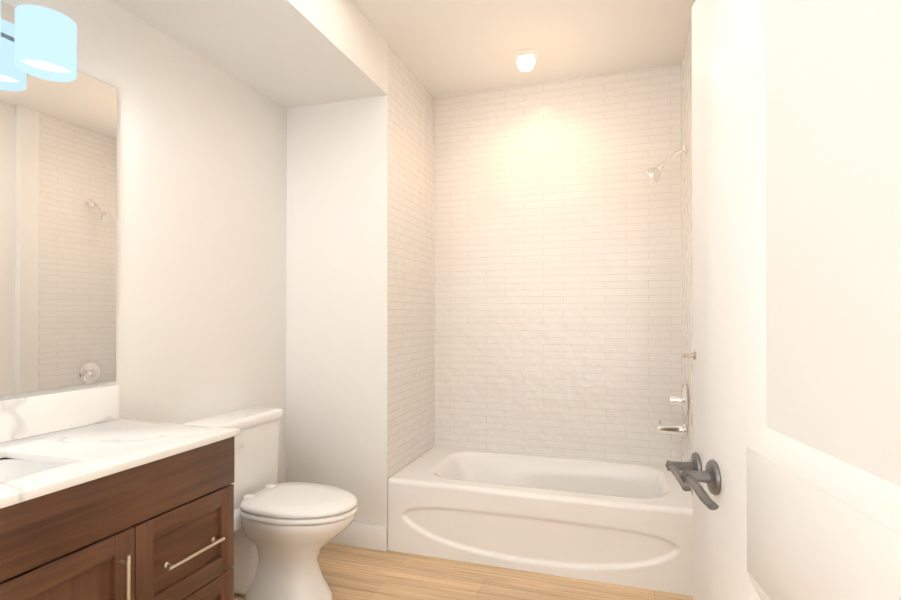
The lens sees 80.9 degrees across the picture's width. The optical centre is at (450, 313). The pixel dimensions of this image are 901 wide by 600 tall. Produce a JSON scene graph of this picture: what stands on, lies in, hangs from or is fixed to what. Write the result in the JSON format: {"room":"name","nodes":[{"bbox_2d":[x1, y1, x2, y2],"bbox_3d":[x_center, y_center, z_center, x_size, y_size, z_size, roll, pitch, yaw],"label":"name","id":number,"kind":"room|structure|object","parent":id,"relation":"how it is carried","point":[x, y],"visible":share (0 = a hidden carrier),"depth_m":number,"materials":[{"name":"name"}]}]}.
{"room":"bathroom","nodes":[
{"label":"bathroom","id":0,"kind":"room"},
{"bbox_2d":[0,0,286,483],"bbox_3d":[-1.472,-0.100,1.653,0.120,2.750,5.100,0,0,18],"label":"wall","id":1,"kind":"structure","parent":0,"point":[201,235],"depth_m":2.37,"materials":[{"name":"white paint"}]},
{"bbox_2d":[0,0,76,81],"bbox_3d":[-1.364,-0.868,1.464,0.200,0.205,0.680,0,0,18],"label":"sconce","id":2,"kind":"object","parent":1,"relation":"attached to","point":[45,42],"visible":1,"depth_m":1.62,"materials":[{"name":"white glass"}]},
{"bbox_2d":[0,37,116,395],"bbox_3d":[-1.471,-0.306,1.443,0.006,1.120,1.220,0,0,18],"label":"mirror","id":3,"kind":"object","parent":1,"relation":"attached to","point":[58,169],"visible":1,"depth_m":1.81,"materials":[{"name":"clear glass"}]},
{"bbox_2d":[111,0,387,108],"bbox_3d":[-1.258,-1.337,1.090,0.640,0.280,3.950,0,0,18],"label":"ceiling","id":4,"kind":"structure","parent":0,"point":[287,54],"depth_m":2.39,"materials":[{"name":"white paint"}]},
{"bbox_2d":[286,44,434,549],"bbox_3d":[-0.484,-0.090,3.461,0.640,2.750,1.050,0,0,18],"label":"wall","id":5,"kind":"structure","parent":0,"point":[360,349],"depth_m":2.98,"materials":[{"name":"white paint"}]},
{"bbox_2d":[328,522,386,550],"bbox_3d":[-0.813,1.214,2.440,0.638,0.130,1.078,0,0,18],"label":"baseboard","id":6,"kind":"structure","parent":5,"relation":"attached to","point":[367,536],"depth_m":2.88,"materials":[{"name":"white paint"}]},
{"bbox_2d":[435,65,680,464],"bbox_3d":[0.648,-0.091,3.418,1.540,2.750,0.150,0,0,18],"label":"wall tile","id":7,"kind":"structure","parent":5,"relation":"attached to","point":[557,272],"depth_m":3.32,"materials":[{"name":"white tile"}]},
{"bbox_2d":[234,543,692,599],"bbox_3d":[-0.322,1.324,1.271,2.700,0.100,5.100,0,0,18],"label":"floor","id":8,"kind":"structure","parent":0,"point":[352,573],"depth_m":2.51,"materials":[{"name":"wood"}]},
{"bbox_2d":[0,385,239,599],"bbox_3d":[-1.192,0.742,1.337,0.598,1.064,1.244,0,0,18],"label":"bathroom vanity","id":9,"kind":"object","parent":8,"relation":"on","point":[100,499],"visible":1,"depth_m":1.53,"materials":[{"name":"brown wood"}]},
{"bbox_2d":[182,407,357,599],"bbox_3d":[-0.769,0.880,2.408,0.739,0.799,0.492,0,0,18],"label":"toilet","id":10,"kind":"object","parent":8,"relation":"on","point":[284,533],"visible":0.83,"depth_m":2.32,"materials":[{"name":"white ceramic"}]},
{"bbox_2d":[388,446,692,595],"bbox_3d":[0.508,1.090,2.980,1.534,0.385,0.753,0,0,18],"label":"bathtub","id":11,"kind":"object","parent":8,"relation":"on","point":[630,524],"visible":1,"depth_m":2.68,"materials":[{"name":"white ceramic"}]},
{"bbox_2d":[351,0,694,97],"bbox_3d":[-0.322,-1.526,1.286,2.700,0.100,5.100,0,0,18],"label":"ceiling","id":12,"kind":"structure","parent":0,"point":[443,48],"depth_m":2.81,"materials":[{"name":"white paint"}]},
{"bbox_2d":[511,49,541,64],"bbox_3d":[0.432,-1.473,3.017,0.176,0.028,0.176,0,0,18],"label":"recessed light","id":13,"kind":"object","parent":12,"relation":"in","point":[535,59],"visible":0.83,"depth_m":3.01,"materials":[{"name":"white paint"}]},
{"bbox_2d":[681,0,695,495],"bbox_3d":[1.370,-0.093,2.905,0.150,2.750,0.960,0,0,18],"label":"wall tiles","id":14,"kind":"structure","parent":0,"point":[686,239],"depth_m":2.81,"materials":[{"name":"white tile"}]},
{"bbox_2d":[644,144,685,183],"bbox_3d":[1.167,-0.814,2.880,0.213,0.201,0.094,0,0,18],"label":"shower head","id":15,"kind":"object","parent":14,"relation":"attached to","point":[652,174],"visible":1,"depth_m":2.87},
{"bbox_2d":[658,420,686,435],"bbox_3d":[1.200,0.622,2.862,0.143,0.076,0.066,0,0,18],"label":"tub spout","id":16,"kind":"object","parent":14,"relation":"attached to","point":[673,429],"visible":1,"depth_m":2.84,"materials":[{"name":"silver metal"}]},
{"bbox_2d":[668,384,687,415],"bbox_3d":[1.228,0.466,2.853,0.084,0.172,0.172,0,0,18],"label":"shower valve","id":17,"kind":"object","parent":14,"relation":"attached to","point":[682,399],"visible":1,"depth_m":2.82,"materials":[{"name":"silver metal"}]},
{"bbox_3d":[0.600,-0.106,0.410,0.120,2.750,4.020,0,0,18],"label":"wall","id":18,"kind":"structure","parent":0,"visible":0},
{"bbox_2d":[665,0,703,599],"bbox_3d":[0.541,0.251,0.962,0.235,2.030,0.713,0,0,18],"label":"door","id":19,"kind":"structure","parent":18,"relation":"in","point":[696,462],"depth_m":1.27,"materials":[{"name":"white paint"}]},
{"bbox_2d":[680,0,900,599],"bbox_3d":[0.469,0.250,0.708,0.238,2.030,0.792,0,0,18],"label":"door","id":20,"kind":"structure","parent":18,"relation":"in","point":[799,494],"depth_m":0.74,"materials":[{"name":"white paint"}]}
]}

